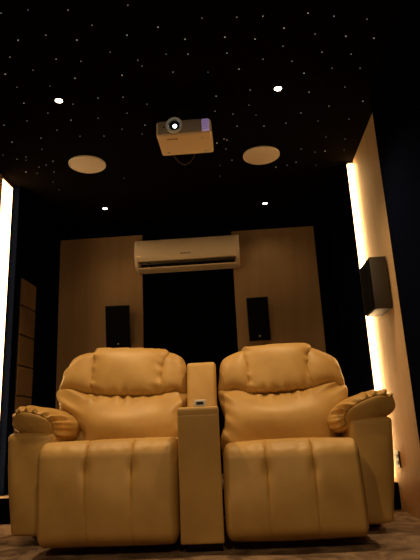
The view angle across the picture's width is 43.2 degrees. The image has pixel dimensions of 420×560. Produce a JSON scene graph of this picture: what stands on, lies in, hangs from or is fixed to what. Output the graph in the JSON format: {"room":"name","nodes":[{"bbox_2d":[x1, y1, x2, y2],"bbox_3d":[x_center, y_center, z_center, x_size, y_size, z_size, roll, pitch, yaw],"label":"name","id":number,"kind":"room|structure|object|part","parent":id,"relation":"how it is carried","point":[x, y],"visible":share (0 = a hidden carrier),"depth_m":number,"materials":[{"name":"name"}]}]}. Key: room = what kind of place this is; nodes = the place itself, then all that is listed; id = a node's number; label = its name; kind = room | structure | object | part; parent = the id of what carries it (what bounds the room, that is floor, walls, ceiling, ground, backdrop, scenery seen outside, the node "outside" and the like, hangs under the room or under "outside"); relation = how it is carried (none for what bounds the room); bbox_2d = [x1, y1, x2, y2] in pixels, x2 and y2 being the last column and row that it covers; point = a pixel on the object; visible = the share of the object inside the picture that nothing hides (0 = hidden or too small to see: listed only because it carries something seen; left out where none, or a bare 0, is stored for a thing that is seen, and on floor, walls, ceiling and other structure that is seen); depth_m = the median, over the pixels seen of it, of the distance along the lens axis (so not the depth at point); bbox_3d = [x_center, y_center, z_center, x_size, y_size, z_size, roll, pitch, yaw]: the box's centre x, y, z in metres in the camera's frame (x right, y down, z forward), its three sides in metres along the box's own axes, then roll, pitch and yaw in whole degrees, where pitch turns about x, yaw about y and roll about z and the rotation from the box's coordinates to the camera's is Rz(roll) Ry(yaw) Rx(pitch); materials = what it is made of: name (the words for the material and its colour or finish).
{"room":"home theater","nodes":[
{"label":"home theater","id":0,"kind":"room"},
{"bbox_2d":[0,174,12,412],"bbox_3d":[-1.834,-0.248,1.442,0.100,2.600,7.600,-4,-15,3],"label":"wall","id":1,"kind":"structure","parent":0,"point":[0,174],"depth_m":4.21,"materials":[{"name":"white paint"}]},
{"bbox_2d":[0,176,12,401],"bbox_3d":[-1.601,0.355,4.023,0.009,2.410,0.190,-4,-15,3],"label":"light strip","id":2,"kind":"object","parent":1,"relation":"attached to","point":[6,188],"visible":1,"depth_m":4.18,"materials":[{"name":"white plastic"}]},
{"bbox_2d":[0,186,60,495],"bbox_3d":[-1.533,0.515,4.623,0.058,2.426,1.026,-4,-15,3],"label":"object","id":3,"kind":"structure","parent":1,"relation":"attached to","point":[35,238],"depth_m":4.59,"materials":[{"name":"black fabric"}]},
{"bbox_2d":[13,278,35,433],"bbox_3d":[-1.496,0.815,4.272,0.015,1.645,0.300,-4,-15,3],"label":"panel","id":4,"kind":"object","parent":3,"relation":"attached to","point":[27,304],"visible":0.72,"depth_m":4.32,"materials":[{"name":"brown wood"}]},
{"bbox_2d":[0,0,405,228],"bbox_3d":[-0.440,-1.639,1.717,3.020,0.100,7.800,-4,-15,3],"label":"ceiling","id":5,"kind":"structure","parent":0,"point":[317,124],"depth_m":3.35,"materials":[{"name":"black paint"}]},
{"bbox_2d":[53,97,64,103],"bbox_3d":[-0.946,-1.123,3.318,0.074,0.007,0.074,-4,-15,3],"label":"recessed light","id":6,"kind":"object","parent":5,"relation":"in","point":[59,100],"visible":1,"depth_m":3.31,"materials":[{"name":"white"}]},
{"bbox_2d":[68,155,105,172],"bbox_3d":[-0.957,-0.899,4.133,0.286,0.011,0.286,-4,-15,3],"label":"ceiling speaker","id":7,"kind":"object","parent":5,"relation":"attached to","point":[81,163],"visible":1,"depth_m":4.11,"materials":[{"name":"beige plastic"}]},
{"bbox_2d":[156,105,213,164],"bbox_3d":[-0.158,-0.972,3.477,0.344,0.288,0.372,-4,-15,3],"label":"projector","id":8,"kind":"object","parent":5,"relation":"hanging from","point":[175,136],"visible":1,"depth_m":3.34,"materials":[{"name":"beige plastic"}]},
{"bbox_3d":[-0.189,-0.957,3.309,0.274,0.086,0.010,-4,-15,3],"label":"panel","id":9,"kind":"part","parent":8,"relation":"part of","materials":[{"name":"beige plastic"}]},
{"bbox_2d":[202,119,208,130],"bbox_3d":[-0.029,-0.967,3.301,0.044,0.082,0.010,-4,-15,3],"label":"air vent","id":10,"kind":"object","parent":8,"relation":"attached to","point":[205,122],"depth_m":3.29,"materials":[{"name":"purple plastic"}]},
{"bbox_2d":[243,146,279,164],"bbox_3d":[0.399,-0.966,4.120,0.286,0.011,0.286,-4,-15,3],"label":"ceiling speaker","id":11,"kind":"object","parent":5,"relation":"attached to","point":[259,155],"visible":1,"depth_m":4.10,"materials":[{"name":"beige plastic"}]},
{"bbox_2d":[272,84,283,91],"bbox_3d":[0.424,-1.193,3.301,0.074,0.007,0.074,-4,-15,3],"label":"recessed light","id":12,"kind":"object","parent":5,"relation":"in","point":[277,88],"visible":1,"depth_m":3.30,"materials":[{"name":"white"}]},
{"bbox_2d":[61,211,345,384],"bbox_3d":[-0.117,0.659,5.072,3.020,2.600,0.100,-4,-15,3],"label":"wall","id":13,"kind":"structure","parent":0,"point":[318,220],"depth_m":5.30,"materials":[{"name":"black paint"}]},
{"bbox_2d":[55,235,143,408],"bbox_3d":[-1.047,0.681,5.064,0.837,2.293,0.028,-4,-15,3],"label":"panel","id":14,"kind":"object","parent":13,"relation":"attached to","point":[95,274],"visible":0.49,"depth_m":5.20,"materials":[{"name":"brown wood"}]},
{"bbox_2d":[105,305,130,347],"bbox_3d":[-0.846,0.449,4.971,0.233,0.402,0.242,-4,-15,3],"label":"speaker","id":15,"kind":"object","parent":14,"relation":"attached to","point":[117,317],"visible":0.88,"depth_m":4.89},
{"bbox_2d":[142,232,237,473],"bbox_3d":[-0.183,0.641,5.018,0.891,2.268,0.020,-4,-15,3],"label":"panel","id":16,"kind":"object","parent":13,"relation":"attached to","point":[191,315],"visible":0.51,"depth_m":5.09,"materials":[{"name":"black fabric"}]},
{"bbox_2d":[134,235,239,273],"bbox_3d":[-0.215,-0.248,5.125,1.000,0.288,0.230,-4,-15,3],"label":"air conditioner","id":17,"kind":"object","parent":16,"relation":"attached to","point":[212,252],"visible":1,"depth_m":5.04,"materials":[{"name":"beige plastic"}]},
{"bbox_2d":[141,259,234,267],"bbox_3d":[-0.212,-0.163,5.090,0.900,0.058,0.025,-4,-15,3],"label":"air vent","id":18,"kind":"object","parent":17,"relation":"attached to","point":[231,260],"depth_m":5.07,"materials":[{"name":"black"}]},
{"bbox_2d":[0,474,401,523],"bbox_3d":[-0.104,1.667,4.146,2.818,0.169,1.159,-4,-15,3],"label":"trim","id":19,"kind":"structure","parent":13,"relation":"attached to","point":[4,500],"depth_m":3.64,"materials":[{"name":"wood"}]},
{"bbox_2d":[231,226,325,352],"bbox_3d":[0.667,0.587,4.968,0.812,2.268,0.028,-4,-15,3],"label":"panel","id":20,"kind":"object","parent":13,"relation":"attached to","point":[279,264],"visible":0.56,"depth_m":5.10,"materials":[{"name":"brown wood"}]},
{"bbox_2d":[246,296,270,341],"bbox_3d":[0.448,0.369,4.900,0.204,0.402,0.244,-4,-15,3],"label":"speaker","id":21,"kind":"object","parent":20,"relation":"attached to","point":[259,329],"visible":1,"depth_m":4.82},
{"bbox_2d":[0,509,419,559],"bbox_3d":[-0.317,0.964,1.009,3.020,0.100,7.800,-4,-15,3],"label":"floor","id":22,"kind":"structure","parent":0,"point":[399,539],"depth_m":2.62,"materials":[{"name":"carpet"}]},
{"bbox_2d":[8,348,186,547],"bbox_3d":[-0.650,0.931,3.190,1.055,1.130,1.086,-4,-15,3],"label":"recliner","id":23,"kind":"object","parent":22,"relation":"on","point":[101,468],"visible":0.98,"depth_m":2.91,"materials":[{"name":"beige leather"}]},
{"bbox_3d":[-0.995,1.237,3.318,0.295,0.561,0.724,-4,-15,3],"label":"armrest","id":24,"kind":"part","parent":23,"relation":"part of","materials":[{"name":"beige leather"}]},
{"bbox_2d":[57,388,186,440],"bbox_3d":[-0.567,0.895,3.356,0.880,0.453,0.273,-4,-15,3],"label":"lumbar cushion","id":25,"kind":"object","parent":23,"relation":"on","point":[93,413],"depth_m":3.30,"materials":[{"name":"beige leather"}]},
{"bbox_2d":[90,348,168,396],"bbox_3d":[-0.527,0.622,3.537,0.522,0.364,0.241,-4,-15,3],"label":"pillow","id":26,"kind":"object","parent":23,"relation":"on","point":[114,372],"depth_m":3.44,"materials":[{"name":"beige leather"}]},
{"bbox_2d":[177,362,225,550],"bbox_3d":[-0.034,0.943,3.057,0.226,0.981,0.832,-4,-15,3],"label":"console","id":27,"kind":"object","parent":22,"relation":"on","point":[202,520],"visible":1,"depth_m":2.64,"materials":[{"name":"beige leather"}]},
{"bbox_3d":[-0.046,0.739,2.957,0.213,0.058,0.526,-4,-15,3],"label":"lid","id":28,"kind":"part","parent":27,"relation":"part of","materials":[{"name":"beige leather"}]},
{"bbox_3d":[-0.051,0.675,3.380,0.182,0.295,0.191,-4,-15,3],"label":"backrest","id":29,"kind":"part","parent":27,"relation":"part of","materials":[{"name":"beige leather"}]},
{"bbox_2d":[218,343,394,540],"bbox_3d":[0.559,0.873,3.121,1.028,1.086,1.081,-4,-15,3],"label":"recliner","id":30,"kind":"object","parent":22,"relation":"on","point":[304,458],"visible":1,"depth_m":2.85,"materials":[{"name":"beige leather"}]},
{"bbox_2d":[241,343,313,394],"bbox_3d":[0.442,0.587,3.467,0.465,0.343,0.237,-4,-15,3],"label":"pillow","id":31,"kind":"object","parent":30,"relation":"on","point":[282,368],"depth_m":3.38,"materials":[{"name":"beige leather"}]},
{"bbox_2d":[237,437,327,441],"bbox_3d":[0.433,1.007,2.994,0.671,0.214,0.490,-4,-15,3],"label":"seat cushion","id":32,"kind":"object","parent":30,"relation":"on","point":[239,439],"depth_m":3.15,"materials":[{"name":"beige leather"}]},
{"bbox_2d":[218,382,347,450],"bbox_3d":[0.464,0.863,3.283,0.822,0.432,0.261,-4,-15,3],"label":"lumbar cushion","id":33,"kind":"object","parent":30,"relation":"on","point":[251,410],"depth_m":3.21,"materials":[{"name":"beige leather"}]},
{"bbox_3d":[0.924,1.119,3.215,0.258,0.561,0.724,-4,-15,3],"label":"armrest","id":34,"kind":"part","parent":30,"relation":"part of","materials":[{"name":"beige leather"}]},
{"bbox_2d":[353,114,419,518],"bbox_3d":[1.076,-0.428,1.284,0.100,2.600,7.600,-4,-15,3],"label":"wall","id":35,"kind":"structure","parent":0,"point":[388,328],"depth_m":3.51,"materials":[{"name":"beige paint"}]},
{"bbox_2d":[327,162,373,396],"bbox_3d":[1.215,0.345,4.474,0.058,2.426,1.026,-4,-15,3],"label":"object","id":36,"kind":"structure","parent":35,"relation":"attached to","point":[352,321],"depth_m":4.45,"materials":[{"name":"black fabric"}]},
{"bbox_2d":[346,162,381,389],"bbox_3d":[1.182,0.210,3.970,0.050,2.410,0.018,-4,-15,3],"label":"light strip","id":37,"kind":"object","parent":35,"relation":"attached to","point":[350,171],"visible":0.42,"depth_m":4.07,"materials":[{"name":"white plastic"}]},
{"bbox_2d":[360,256,392,316],"bbox_3d":[1.115,0.049,3.567,0.126,0.350,0.270,-4,-15,3],"label":"speaker","id":38,"kind":"object","parent":35,"relation":"attached to","point":[377,300],"visible":1,"depth_m":3.46},
{"bbox_2d":[360,258,374,315],"bbox_3d":[1.057,0.053,3.570,0.010,0.338,0.258,-4,-15,3],"label":"grille","id":39,"kind":"object","parent":38,"relation":"attached to","point":[367,274],"depth_m":3.51,"materials":[{"name":"black"}]},
{"bbox_2d":[370,0,419,442],"bbox_3d":[0.930,-0.671,0.364,0.058,2.596,5.660,-4,-15,3],"label":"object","id":40,"kind":"structure","parent":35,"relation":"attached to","point":[395,95],"depth_m":2.86,"materials":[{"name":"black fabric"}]},
{"bbox_2d":[394,451,401,467],"bbox_3d":[1.237,1.180,3.493,0.014,0.100,0.090,-4,-15,3],"label":"wall socket","id":41,"kind":"object","parent":35,"relation":"attached to","point":[397,453],"visible":1,"depth_m":3.47,"materials":[{"name":"black"}]}
]}

